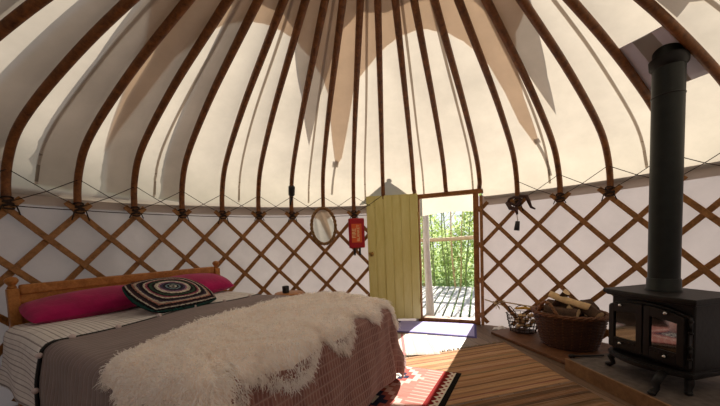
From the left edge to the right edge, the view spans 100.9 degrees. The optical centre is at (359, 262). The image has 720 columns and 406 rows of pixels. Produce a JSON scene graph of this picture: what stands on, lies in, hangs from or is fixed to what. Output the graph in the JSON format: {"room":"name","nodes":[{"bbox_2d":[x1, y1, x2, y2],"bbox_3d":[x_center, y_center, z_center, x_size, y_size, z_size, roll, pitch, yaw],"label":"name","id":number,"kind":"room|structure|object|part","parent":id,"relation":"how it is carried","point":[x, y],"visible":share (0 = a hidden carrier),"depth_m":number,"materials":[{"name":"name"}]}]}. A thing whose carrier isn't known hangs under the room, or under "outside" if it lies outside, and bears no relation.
{"room":"traditional dwelling","nodes":[
{"label":"traditional dwelling","id":0,"kind":"room"},
{"bbox_2d":[0,196,369,401],"bbox_3d":[-1.368,0.178,2.941,4.533,1.523,1.228,-6,5,-43],"label":"wall","id":1,"kind":"structure","parent":0,"point":[13,269],"depth_m":3.14,"materials":[{"name":"brown wood"}]},
{"bbox_2d":[310,207,336,245],"bbox_3d":[-0.481,-0.477,3.928,0.359,0.518,0.096,-3,4,-12],"label":"mirror","id":2,"kind":"object","parent":1,"relation":"attached to","point":[323,226],"visible":1,"depth_m":3.93,"materials":[{"name":"silver metal"}]},
{"bbox_3d":[-0.482,-0.477,3.935,0.290,0.448,0.055,-3,4,-12],"label":"glass","id":3,"kind":"part","parent":2,"relation":"part of","materials":[{"name":"white mirror"}]},
{"bbox_2d":[348,217,364,255],"bbox_3d":[-0.044,-0.354,4.008,0.215,0.529,0.040,-3,4,-3],"label":"blanket","id":4,"kind":"object","parent":1,"relation":"attached to","point":[355,225],"visible":1,"depth_m":3.99,"materials":[{"name":"red plastic"}]},
{"bbox_3d":[-0.044,-0.389,3.990,0.135,0.250,0.002,-3,4,-3],"label":"label panel","id":5,"kind":"part","parent":4,"relation":"part of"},
{"bbox_2d":[374,0,384,198],"bbox_3d":[0.195,-1.241,2.850,0.123,1.479,2.368,-2,4,5],"label":"pole","id":6,"kind":"object","parent":1,"relation":"attached to","point":[377,3],"visible":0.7,"depth_m":2.59,"materials":[{"name":"brown wood"}]},
{"bbox_2d":[366,194,420,318],"bbox_3d":[0.456,-0.058,3.989,0.692,1.670,0.082,-2,4,5],"label":"door","id":7,"kind":"structure","parent":1,"relation":"in","point":[392,220],"depth_m":4.00,"materials":[{"name":"paint"}]},
{"bbox_2d":[16,321,633,405],"bbox_3d":[0.169,1.036,1.406,5.719,0.060,5.600,-2,4,5],"label":"floor","id":8,"kind":"structure","parent":0,"point":[484,335],"depth_m":2.85,"materials":[{"name":"brown wood"}]},
{"bbox_2d":[3,261,219,405],"bbox_3d":[-1.126,0.522,2.235,2.196,0.965,1.620,0,4,31],"label":"bed","id":9,"kind":"object","parent":8,"relation":"on","point":[16,296],"visible":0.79,"depth_m":2.30,"materials":[{"name":"brown wood"}]},
{"bbox_3d":[-2.432,0.626,2.120,0.060,0.880,0.060,0,4,31],"label":"post","id":10,"kind":"part","parent":9,"relation":"part of","materials":[{"name":"brown wood"}]},
{"bbox_3d":[-2.052,0.143,2.756,0.035,0.075,1.490,0,4,31],"label":"headboard","id":11,"kind":"part","parent":9,"relation":"part of","materials":[{"name":"brown wood"}]},
{"bbox_3d":[-2.044,0.348,2.769,0.018,0.340,1.490,0,4,31],"label":"headboard panel","id":12,"kind":"part","parent":9,"relation":"part of","materials":[{"name":"brown wood"}]},
{"bbox_3d":[-1.638,0.508,3.446,0.060,0.880,0.060,0,4,31],"label":"post","id":13,"kind":"part","parent":9,"relation":"part of","materials":[{"name":"brown wood"}]},
{"bbox_2d":[274,290,303,295],"bbox_3d":[-0.777,0.629,3.327,0.320,0.585,0.320,-2,4,5],"label":"stool","id":14,"kind":"object","parent":8,"relation":"on","point":[291,292],"visible":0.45,"depth_m":3.26,"materials":[{"name":"brown wood"}]},
{"bbox_2d":[282,285,288,292],"bbox_3d":[-0.816,0.300,3.263,0.050,0.080,0.062,0,4,31],"label":"alarm clock","id":15,"kind":"object","parent":14,"relation":"on","point":[285,289],"visible":1,"depth_m":3.24,"materials":[{"name":"black plastic"}]},
{"bbox_2d":[369,366,461,405],"bbox_3d":[0.087,0.948,2.097,0.964,0.013,1.291,0,4,30],"label":"rug","id":16,"kind":"object","parent":8,"relation":"on","point":[419,386],"visible":0.37,"depth_m":2.17,"materials":[{"name":"fabric"}]},
{"bbox_2d":[398,334,439,354],"bbox_3d":[0.490,0.864,3.176,0.620,0.009,0.720,-2,4,5],"label":"rag rug","id":17,"kind":"object","parent":8,"relation":"on","point":[410,344],"visible":0.63,"depth_m":3.09,"materials":[{"name":"white fabric"}]},
{"bbox_2d":[397,321,476,337],"bbox_3d":[0.932,0.820,3.688,0.992,0.014,0.580,-1,4,18],"label":"door mat","id":18,"kind":"object","parent":8,"relation":"on","point":[468,330],"visible":0.96,"depth_m":3.64,"materials":[{"name":"fabric"}]},
{"bbox_2d":[405,341,569,405],"bbox_3d":[0.792,0.904,2.499,1.747,0.010,0.919,-3,4,-15],"label":"striped rug","id":19,"kind":"object","parent":8,"relation":"on","point":[494,369],"visible":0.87,"depth_m":2.45,"materials":[{"name":"fabric"}]},
{"bbox_2d":[492,326,507,329],"bbox_3d":[1.695,0.780,3.525,0.220,0.048,0.111,0,4,35],"label":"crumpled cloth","id":20,"kind":"object","parent":8,"relation":"on","point":[499,327],"visible":0.69,"depth_m":3.53,"materials":[{"name":"beige fabric"}]},
{"bbox_2d":[456,382,614,405],"bbox_3d":[0.811,0.962,1.591,1.825,0.009,0.848,-3,4,-14],"label":"striped rug","id":21,"kind":"object","parent":8,"relation":"on","point":[568,394],"visible":1,"depth_m":1.99,"materials":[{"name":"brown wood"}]},
{"bbox_2d":[491,328,611,364],"bbox_3d":[1.996,0.827,2.797,0.751,0.029,1.553,-5,4,-32],"label":"board","id":22,"kind":"object","parent":8,"relation":"on","point":[532,342],"visible":0.38,"depth_m":2.88,"materials":[{"name":"brown wood"}]},
{"bbox_2d":[505,310,536,333],"bbox_3d":[1.839,0.680,3.349,0.337,0.203,0.307,-2,4,5],"label":"basket","id":23,"kind":"object","parent":22,"relation":"on","point":[526,330],"visible":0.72,"depth_m":3.31,"materials":[{"name":"metal"}]},
{"bbox_3d":[1.923,0.594,3.314,0.091,0.072,0.127,-2,4,5],"label":"stick","id":24,"kind":"object","parent":23,"relation":"in","visible":0},
{"bbox_2d":[515,307,530,309],"bbox_3d":[1.827,0.515,3.312,0.173,0.040,0.032,-1,4,23],"label":"twig","id":25,"kind":"object","parent":24,"relation":"on","point":[516,308],"visible":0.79,"depth_m":3.30,"materials":[{"name":"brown wood"}]},
{"bbox_2d":[531,300,608,351],"bbox_3d":[2.014,0.574,2.870,0.640,0.462,0.548,1,5,44],"label":"basket","id":26,"kind":"object","parent":22,"relation":"on","point":[583,334],"visible":0.94,"depth_m":2.69,"materials":[{"name":"wicker"}]},
{"bbox_3d":[1.760,0.434,2.801,0.055,0.155,0.238,-4,4,-21],"label":"handle","id":27,"kind":"part","parent":26,"relation":"part of","materials":[{"name":"wicker"}]},
{"bbox_2d":[543,305,580,316],"bbox_3d":[1.909,0.477,2.819,0.105,0.106,0.282,-5,4,-33],"label":"log","id":28,"kind":"object","parent":26,"relation":"in","point":[561,311],"visible":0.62,"depth_m":2.77,"materials":[{"name":"brown wood"}]},
{"bbox_2d":[567,299,599,314],"bbox_3d":[2.113,0.429,2.820,0.289,0.134,0.117,-3,4,-17],"label":"log","id":29,"kind":"object","parent":28,"relation":"on","point":[590,301],"visible":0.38,"depth_m":2.81,"materials":[{"name":"brown wood"}]},
{"bbox_2d":[579,300,603,317],"bbox_3d":[2.101,0.442,2.720,0.092,0.159,0.236,-3,4,-6],"label":"log","id":30,"kind":"object","parent":26,"relation":"in","point":[592,311],"visible":0.6,"depth_m":2.66,"materials":[{"name":"brown wood"}]},
{"bbox_2d":[548,291,590,309],"bbox_3d":[1.991,0.365,2.834,0.066,0.147,0.344,-5,5,-37],"label":"log","id":31,"kind":"object","parent":30,"relation":"on","point":[582,305],"visible":0.98,"depth_m":2.81,"materials":[{"name":"brown wood"}]},
{"bbox_3d":[2.014,0.611,2.872,0.382,0.226,0.382,-2,4,5],"label":"log","id":32,"kind":"object","parent":26,"relation":"in","visible":0},
{"bbox_2d":[552,289,569,306],"bbox_3d":[1.965,0.383,2.944,0.117,0.236,0.207,-5,4,-31],"label":"log","id":33,"kind":"object","parent":32,"relation":"on","point":[565,293],"visible":0.56,"depth_m":2.90,"materials":[{"name":"brown wood"}]},
{"bbox_2d":[545,299,586,315],"bbox_3d":[2.033,0.453,2.929,0.137,0.137,0.341,-5,4,-34],"label":"log","id":34,"kind":"object","parent":32,"relation":"on","point":[563,305],"visible":0.17,"depth_m":2.92,"materials":[{"name":"brown wood"}]},
{"bbox_2d":[565,353,719,405],"bbox_3d":[2.260,0.841,1.869,1.031,0.105,1.290,-3,4,-8],"label":"hearth slab","id":35,"kind":"object","parent":8,"relation":"on","point":[630,383],"visible":0.8,"depth_m":1.97,"materials":[{"name":"stone"}]},
{"bbox_2d":[568,354,603,357],"bbox_3d":[1.840,0.761,2.418,0.285,0.032,0.032,-2,4,0],"label":"poker","id":36,"kind":"object","parent":35,"relation":"on","point":[569,355],"visible":1,"depth_m":2.41,"materials":[{"name":"metal"}]},
{"bbox_2d":[603,43,719,395],"bbox_3d":[1.984,-0.306,1.970,0.611,2.223,0.530,-3,4,-13],"label":"wood stove","id":37,"kind":"object","parent":35,"relation":"on","point":[663,327],"visible":1,"depth_m":1.94,"materials":[{"name":"metal"}]},
{"bbox_3d":[1.906,0.721,2.240,0.096,0.142,0.052,0,4,36],"label":"leg","id":38,"kind":"part","parent":37,"relation":"part of","materials":[{"name":"metal"}]},
{"bbox_3d":[1.880,0.445,2.101,0.006,0.211,0.153,-3,4,-13],"label":"glass pane","id":39,"kind":"part","parent":37,"relation":"part of","materials":[{"name":"black"}]},
{"bbox_3d":[1.877,0.447,2.100,0.024,0.338,0.213,-3,4,-13],"label":"fire door","id":40,"kind":"part","parent":37,"relation":"part of","materials":[{"name":"metal"}]},
{"bbox_3d":[1.927,0.449,1.998,0.032,0.368,0.460,-3,4,-13],"label":"frame","id":41,"kind":"part","parent":37,"relation":"part of","materials":[{"name":"metal"}]},
{"bbox_3d":[1.831,0.749,1.837,0.142,0.149,0.052,-4,4,-19],"label":"leg","id":42,"kind":"part","parent":37,"relation":"part of","materials":[{"name":"metal"}]},
{"bbox_3d":[2.083,0.219,2.022,0.452,0.045,0.530,-3,4,-13],"label":"plate","id":43,"kind":"part","parent":37,"relation":"part of","materials":[{"name":"metal"}]},
{"bbox_3d":[1.929,0.457,1.886,0.006,0.211,0.153,-3,4,-13],"label":"glass pane","id":44,"kind":"part","parent":37,"relation":"part of","materials":[{"name":"black"}]},
{"bbox_2d":[608,347,719,378],"bbox_3d":[2.015,0.668,2.030,0.370,0.035,0.490,-3,4,-13],"label":"shelf","id":45,"kind":"object","parent":37,"relation":"attached to","point":[662,369],"depth_m":1.88,"materials":[{"name":"metal"}]},
{"bbox_3d":[1.926,0.458,1.885,0.024,0.338,0.213,-3,4,-13],"label":"fire door","id":46,"kind":"part","parent":37,"relation":"part of","materials":[{"name":"metal"}]},
{"bbox_3d":[2.006,0.745,1.809,0.052,0.138,0.087,1,5,39],"label":"leg","id":47,"kind":"part","parent":37,"relation":"part of","materials":[{"name":"metal"}]},
{"bbox_2d":[0,0,719,209],"bbox_3d":[0.077,-1.208,1.263,5.685,1.340,5.564,-2,4,5],"label":"ceiling","id":48,"kind":"structure","parent":0,"point":[57,130],"depth_m":2.44,"materials":[{"name":"fabric"}]},
{"bbox_2d":[619,42,650,91],"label":"plate","id":49,"kind":"object","parent":48,"relation":"attached to","point":[636,58],"depth_m":2.07,"materials":[{"name":"metal"}]},
{"bbox_2d":[651,26,678,44],"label":"plate","id":50,"kind":"object","parent":48,"relation":"attached to","point":[662,35],"depth_m":1.88,"materials":[{"name":"metal"}]},
{"bbox_2d":[687,55,707,79],"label":"plate","id":51,"kind":"object","parent":48,"relation":"attached to","point":[695,69],"depth_m":1.98,"materials":[{"name":"metal"}]},
{"bbox_2d":[0,176,719,405],"bbox_3d":[0.229,0.221,1.100,6.059,1.640,5.898,-1,4,22],"label":"wall","id":52,"kind":"structure","parent":0,"point":[50,264],"depth_m":3.11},
{"bbox_2d":[0,0,52,40],"bbox_3d":[-1.529,-1.094,1.503,2.419,1.459,0.125,-2,4,10],"label":"pole","id":53,"kind":"object","parent":52,"relation":"attached to","point":[27,9],"visible":1,"depth_m":1.53,"materials":[{"name":"brown wood"}]},
{"bbox_2d":[0,0,139,214],"bbox_3d":[-1.478,-1.102,1.741,2.422,1.479,0.126,-1,4,18],"label":"pole","id":54,"kind":"object","parent":52,"relation":"attached to","point":[121,7],"visible":0.91,"depth_m":1.92,"materials":[{"name":"brown wood"}]},
{"bbox_2d":[71,0,195,220],"bbox_3d":[-1.373,-1.113,2.001,2.422,1.498,0.126,-1,4,25],"label":"pole","id":55,"kind":"object","parent":52,"relation":"attached to","point":[181,8],"visible":0.94,"depth_m":2.14,"materials":[{"name":"brown wood"}]},
{"bbox_2d":[129,0,233,218],"bbox_3d":[-1.248,-1.151,2.207,2.419,1.459,0.125,0,4,34],"label":"pole","id":56,"kind":"object","parent":52,"relation":"attached to","point":[222,8],"visible":0.96,"depth_m":2.29,"materials":[{"name":"brown wood"}]},
{"bbox_2d":[0,204,363,216],"bbox_3d":[-1.388,-0.513,3.031,4.158,0.013,0.991,-5,5,-39],"label":"cord","id":57,"kind":"object","parent":52,"relation":"attached to","point":[0,204],"visible":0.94,"depth_m":2.72,"materials":[{"name":"fabric"}]},
{"bbox_2d":[177,0,263,221],"bbox_3d":[-1.091,-1.159,2.392,2.414,1.479,0.125,1,5,42],"label":"pole","id":58,"kind":"object","parent":52,"relation":"attached to","point":[255,5],"visible":0.94,"depth_m":2.42,"materials":[{"name":"brown wood"}]},
{"bbox_2d":[218,0,288,223],"bbox_3d":[-0.907,-1.167,2.550,0.125,1.498,2.407,-5,5,-39],"label":"pole","id":59,"kind":"object","parent":52,"relation":"attached to","point":[281,6],"visible":0.94,"depth_m":2.51,"materials":[{"name":"brown wood"}]},
{"bbox_2d":[0,169,380,214],"bbox_3d":[-1.379,-0.662,3.154,3.736,0.236,0.782,-5,5,-37],"label":"cord","id":60,"kind":"object","parent":59,"relation":"attached to","point":[4,169],"visible":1,"depth_m":3.01,"materials":[{"name":"black fabric"}]},
{"bbox_2d":[254,0,309,220],"bbox_3d":[-0.703,-1.203,2.675,0.124,1.459,2.399,-4,4,-30],"label":"pole","id":61,"kind":"object","parent":52,"relation":"attached to","point":[303,6],"visible":0.94,"depth_m":2.58,"materials":[{"name":"brown wood"}]},
{"bbox_2d":[288,0,328,221],"bbox_3d":[-0.481,-1.208,2.771,0.124,1.479,2.390,-4,4,-22],"label":"pole","id":62,"kind":"object","parent":52,"relation":"attached to","point":[323,7],"visible":0.93,"depth_m":2.57,"materials":[{"name":"brown wood"}]},
{"bbox_2d":[288,186,294,204],"bbox_3d":[-0.871,-0.856,3.795,0.080,0.259,0.121,-4,4,-21],"label":"strap","id":63,"kind":"object","parent":62,"relation":"attached to","point":[291,189],"visible":0.94,"depth_m":3.77,"materials":[{"name":"black fabric"}]},
{"bbox_2d":[321,0,346,206],"bbox_3d":[-0.250,-1.212,2.832,0.124,1.498,2.381,-3,4,-13],"label":"pole","id":64,"kind":"object","parent":52,"relation":"attached to","point":[342,3],"visible":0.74,"depth_m":2.60,"materials":[{"name":"brown wood"}]},
{"bbox_2d":[34,141,647,200],"bbox_3d":[-0.009,-1.303,2.396,5.556,1.171,3.219,-3,4,-4],"label":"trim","id":65,"kind":"structure","parent":52,"relation":"attached to","point":[37,172],"depth_m":3.01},
{"bbox_2d":[350,0,363,217],"bbox_3d":[-0.014,-1.243,2.856,0.123,1.459,2.374,-3,4,-5],"label":"pole","id":66,"kind":"object","parent":52,"relation":"attached to","point":[359,3],"visible":0.97,"depth_m":2.66,"materials":[{"name":"brown wood"}]},
{"bbox_2d":[0,166,719,214],"bbox_3d":[0.104,-0.548,1.305,5.665,0.118,5.544,-2,4,5],"label":"trim","id":67,"kind":"structure","parent":52,"relation":"attached to","point":[713,171],"depth_m":2.96,"materials":[{"name":"beige fabric"}]},
{"bbox_2d":[454,0,523,211],"bbox_3d":[1.064,-1.245,2.512,0.123,1.498,2.367,1,5,40],"label":"pole","id":68,"kind":"object","parent":52,"relation":"attached to","point":[460,5],"visible":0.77,"depth_m":2.51,"materials":[{"name":"brown wood"}]},
{"bbox_2d":[505,194,535,214],"bbox_3d":[1.799,-0.650,3.344,0.306,0.227,0.056,1,5,40],"label":"leather strap","id":69,"kind":"object","parent":68,"relation":"attached to","point":[508,203],"visible":1,"depth_m":3.35,"materials":[{"name":"brown leather"}]},
{"bbox_2d":[514,215,519,230],"bbox_3d":[1.783,-0.453,3.382,0.063,0.195,0.058,-2,4,5],"label":"torch","id":70,"kind":"object","parent":69,"relation":"hanging from","point":[517,223],"visible":1,"depth_m":3.36,"materials":[{"name":"black plastic"}]},
{"bbox_2d":[481,0,565,203],"bbox_3d":[1.242,-1.262,2.353,2.373,1.459,0.123,-6,5,-41],"label":"pole","id":71,"kind":"object","parent":52,"relation":"attached to","point":[489,6],"visible":0.94,"depth_m":2.45,"materials":[{"name":"brown wood"}]},
{"bbox_2d":[518,153,719,198],"bbox_3d":[2.301,-0.788,2.771,0.161,0.236,1.613,-5,4,-35],"label":"cord","id":72,"kind":"object","parent":71,"relation":"attached to","point":[719,153],"visible":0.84,"depth_m":2.76,"materials":[{"name":"black fabric"}]},
{"bbox_2d":[515,0,616,200],"bbox_3d":[1.396,-1.247,2.171,2.381,1.479,0.124,-5,4,-33],"label":"pole","id":73,"kind":"object","parent":52,"relation":"attached to","point":[526,6],"visible":0.95,"depth_m":2.33,"materials":[{"name":"brown wood"}]},
{"bbox_2d":[562,0,650,111],"bbox_3d":[1.522,-1.229,1.968,2.390,1.498,0.124,-4,4,-24],"label":"pole","id":74,"kind":"object","parent":52,"relation":"attached to","point":[576,6],"visible":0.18,"depth_m":2.01,"materials":[{"name":"brown wood"}]},
{"bbox_2d":[633,0,719,85],"bbox_3d":[1.616,-1.238,1.746,2.399,1.459,0.124,-3,4,-16],"label":"pole","id":75,"kind":"object","parent":52,"relation":"attached to","point":[653,8],"visible":1,"depth_m":1.81,"materials":[{"name":"brown wood"}]},
{"bbox_2d":[476,175,719,339],"bbox_3d":[2.384,0.027,2.526,0.456,1.610,2.977,-4,4,-29],"label":"lattice","id":76,"kind":"structure","parent":0,"point":[704,212],"depth_m":3.06,"materials":[{"name":"brown wood"}]},
{"bbox_2d":[420,194,478,216],"bbox_3d":[1.155,-0.815,3.965,0.800,0.375,0.024,-1,4,22],"label":"awning","id":77,"kind":"object","parent":76,"relation":"attached to","point":[428,206],"depth_m":3.96,"materials":[{"name":"fabric"}]},
{"bbox_2d":[417,189,482,324],"bbox_3d":[1.158,-0.052,3.928,0.890,1.710,0.155,-1,4,22],"label":"door frame","id":78,"kind":"structure","parent":76,"relation":"attached to","point":[475,192],"depth_m":3.78,"materials":[{"name":"brown wood"}]},
{"bbox_2d":[391,0,416,193],"bbox_3d":[0.436,-1.389,2.804,0.065,1.197,2.371,-1,4,14],"label":"pole","id":79,"kind":"object","parent":78,"relation":"on","point":[395,3],"visible":0.98,"depth_m":2.58,"materials":[{"name":"brown wood"}]},
{"bbox_2d":[410,0,447,191],"bbox_3d":[0.658,-1.394,2.721,0.052,1.194,2.348,-1,4,22],"label":"pole","id":80,"kind":"object","parent":78,"relation":"on","point":[415,7],"visible":1,"depth_m":2.56,"materials":[{"name":"brown wood"}]},
{"bbox_2d":[430,0,481,188],"bbox_3d":[0.879,-1.396,2.628,0.070,1.197,2.374,0,4,30],"label":"pole","id":81,"kind":"object","parent":78,"relation":"on","point":[435,4],"visible":1,"depth_m":2.52,"materials":[{"name":"brown wood"}]},
{"bbox_3d":[1.507,-0.010,3.670,0.034,1.610,0.022,0,4,31],"label":"post","id":82,"kind":"part","parent":76,"relation":"part of","materials":[{"name":"brown wood"}]},
{"bbox_2d":[485,299,531,309],"bbox_3d":[1.974,0.517,3.343,1.089,0.120,0.079,1,5,41],"label":"rope","id":83,"kind":"object","parent":76,"relation":"attached to","point":[502,301],"visible":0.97,"depth_m":3.57,"materials":[{"name":"fabric"}]},
{"label":"outside","id":84,"kind":"structure","parent":0,"visible":0},
{"bbox_2d":[422,247,473,317],"bbox_3d":[3.058,-0.557,32.687,80.000,0.100,57.100,-2,4,5],"label":"ground","id":85,"kind":"structure","parent":84,"point":[469,284],"depth_m":10.54,"materials":[{"name":"green plant"}]},
{"bbox_2d":[421,216,430,285],"bbox_3d":[2.021,-0.671,9.489,0.674,3.168,0.697,-4,4,-29],"label":"sapling","id":86,"kind":"object","parent":85,"relation":"on","point":[421,216],"visible":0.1,"depth_m":9.53,"materials":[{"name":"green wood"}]},
{"bbox_3d":[2.000,-0.601,9.492,0.453,3.031,0.434,-4,4,-29],"label":"stem","id":87,"kind":"part","parent":86,"relation":"part of","materials":[{"name":"green plant"}]},
{"bbox_2d":[420,216,439,282],"bbox_3d":[1.759,-0.464,7.951,0.730,2.972,0.606,1,5,39],"label":"sapling","id":88,"kind":"object","parent":85,"relation":"on","point":[422,216],"visible":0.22,"depth_m":7.94,"materials":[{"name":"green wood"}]},
{"bbox_2d":[422,214,445,299],"bbox_3d":[1.858,-0.412,7.665,0.681,2.896,0.726,-2,4,5],"label":"sapling","id":89,"kind":"object","parent":85,"relation":"on","point":[431,255],"visible":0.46,"depth_m":7.64,"materials":[{"name":"green plant"}]},
{"bbox_3d":[1.803,-0.351,7.656,0.389,2.780,0.493,-2,4,5],"label":"stem","id":90,"kind":"part","parent":89,"relation":"part of","materials":[{"name":"green plant"}]},
{"bbox_2d":[423,214,444,285],"bbox_3d":[2.177,-0.624,8.936,0.627,3.130,0.641,0,4,31],"label":"sapling","id":91,"kind":"object","parent":85,"relation":"on","point":[431,231],"visible":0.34,"depth_m":8.94,"materials":[{"name":"green plant"}]},
{"bbox_3d":[2.100,-0.577,8.980,0.497,3.037,0.367,-4,4,-29],"label":"stem","id":92,"kind":"part","parent":91,"relation":"part of","materials":[{"name":"green plant"}]},
{"bbox_2d":[433,212,456,292],"bbox_3d":[2.220,-0.351,7.765,0.682,2.736,0.696,-2,4,5],"label":"sapling","id":93,"kind":"object","parent":85,"relation":"on","point":[441,230],"visible":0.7,"depth_m":7.74,"materials":[{"name":"green plant"}]},
{"bbox_3d":[2.190,-0.274,7.768,0.404,2.585,0.475,-3,4,-3],"label":"stem","id":94,"kind":"part","parent":93,"relation":"part of","materials":[{"name":"green plant"}]},
{"bbox_2d":[436,212,453,288],"bbox_3d":[2.668,-0.738,9.211,0.650,3.283,0.722,-2,4,5],"label":"sapling","id":95,"kind":"object","parent":85,"relation":"on","point":[447,212],"visible":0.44,"depth_m":9.22,"materials":[{"name":"green plant"}]},
{"bbox_3d":[2.713,-0.654,9.213,0.414,3.111,0.453,-3,4,-11],"label":"stem","id":96,"kind":"part","parent":95,"relation":"part of","materials":[{"name":"green plant"}]},
{"bbox_2d":[420,194,480,284],"bbox_3d":[4.978,-1.223,10.935,9.314,4.213,2.839,-1,4,22],"label":"undergrowth","id":97,"kind":"object","parent":85,"relation":"on","point":[456,228],"visible":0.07,"depth_m":11.03,"materials":[{"name":"green plant"}]},
{"bbox_2d":[440,211,469,301],"bbox_3d":[2.350,-0.520,7.514,0.633,3.094,0.705,-5,4,-36],"label":"sapling","id":98,"kind":"object","parent":85,"relation":"on","point":[450,223],"visible":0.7,"depth_m":7.51,"materials":[{"name":"green plant"}]},
{"bbox_3d":[2.438,-0.477,7.521,0.334,3.001,0.566,-2,4,5],"label":"stem","id":99,"kind":"part","parent":98,"relation":"part of","materials":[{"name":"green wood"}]},
{"bbox_2d":[452,211,472,292],"bbox_3d":[2.981,-0.663,8.686,0.716,3.178,0.708,-3,4,-12],"label":"sapling","id":100,"kind":"object","parent":85,"relation":"on","point":[460,271],"visible":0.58,"depth_m":8.68,"materials":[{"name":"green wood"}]},
{"bbox_3d":[3.077,-0.611,8.729,0.362,3.061,0.533,-4,4,-18],"label":"stem","id":101,"kind":"part","parent":100,"relation":"part of","materials":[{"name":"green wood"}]},
{"bbox_2d":[454,211,473,295],"bbox_3d":[2.760,-0.485,7.609,0.702,2.973,0.640,-5,4,-34],"label":"sapling","id":102,"kind":"object","parent":85,"relation":"on","point":[469,220],"visible":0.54,"depth_m":7.63,"materials":[{"name":"green plant"}]},
{"bbox_3d":[-1.139,0.553,2.187,2.409,0.216,2.104,-2,4,5],"label":"mattress","id":103,"kind":"object","parent":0,"visible":0},
{"bbox_2d":[0,291,254,405],"bbox_3d":[-1.608,0.594,2.494,0.791,0.475,1.757,0,4,31],"label":"sheet","id":104,"kind":"object","parent":103,"relation":"on","point":[21,342],"visible":0.51,"depth_m":1.83,"materials":[{"name":"white fabric"}]},
{"bbox_2d":[19,285,135,323],"bbox_3d":[-2.088,0.311,2.354,0.346,0.200,0.799,0,4,32],"label":"pillow","id":105,"kind":"object","parent":104,"relation":"on","point":[108,299],"visible":0.71,"depth_m":2.17,"materials":[{"name":"fabric"}]},
{"bbox_2d":[122,277,216,312],"bbox_3d":[-1.543,0.256,2.438,0.501,0.242,0.600,0,4,27],"label":"cushion","id":106,"kind":"object","parent":104,"relation":"on","point":[165,294],"visible":0.98,"depth_m":2.32,"materials":[{"name":"fabric"}]},
{"bbox_2d":[171,273,233,292],"bbox_3d":[-1.691,0.233,3.009,0.352,0.218,0.760,0,4,29],"label":"pillow","id":107,"kind":"object","parent":104,"relation":"on","point":[215,283],"visible":0.34,"depth_m":3.06,"materials":[{"name":"fabric"}]},
{"bbox_2d":[31,294,405,405],"bbox_3d":[-0.739,0.643,1.989,1.628,0.615,1.763,0,4,30],"label":"quilt","id":108,"kind":"object","parent":103,"relation":"on","point":[67,369],"visible":0.45,"depth_m":1.57,"materials":[{"name":"brown fabric"}]},
{"bbox_2d":[93,290,400,405],"bbox_3d":[-0.510,0.532,1.804,1.017,0.543,1.735,0,4,29],"label":"sheepskin","id":109,"kind":"object","parent":108,"relation":"on","point":[198,362],"visible":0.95,"depth_m":1.25,"materials":[{"name":"fur"}]},
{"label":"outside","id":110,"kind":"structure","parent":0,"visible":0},
{"bbox_2d":[422,286,474,317],"bbox_3d":[1.698,0.725,5.618,5.719,0.030,3.280,-1,4,22],"label":"deck","id":111,"kind":"object","parent":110,"point":[465,312],"visible":0.07,"depth_m":5.45,"materials":[{"name":"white wood"}]},
{"bbox_2d":[423,215,434,315],"bbox_3d":[1.016,-0.156,4.423,0.141,1.936,0.118,-2,4,5],"label":"porch post","id":112,"kind":"object","parent":111,"relation":"on","point":[426,243],"visible":0.81,"depth_m":4.41,"materials":[{"name":"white wood"}]},
{"bbox_2d":[421,236,473,258],"bbox_3d":[2.344,-0.005,6.929,5.204,1.207,0.116,-1,4,22],"label":"deck railing","id":113,"kind":"object","parent":111,"relation":"on","point":[459,237],"visible":0.13,"depth_m":6.95,"materials":[{"name":"brown wood"}]},
{"bbox_3d":[2.323,-0.550,6.897,5.204,0.114,0.110,-1,4,22],"label":"rail","id":114,"kind":"part","parent":113,"relation":"part of","materials":[{"name":"brown wood"}]}
]}

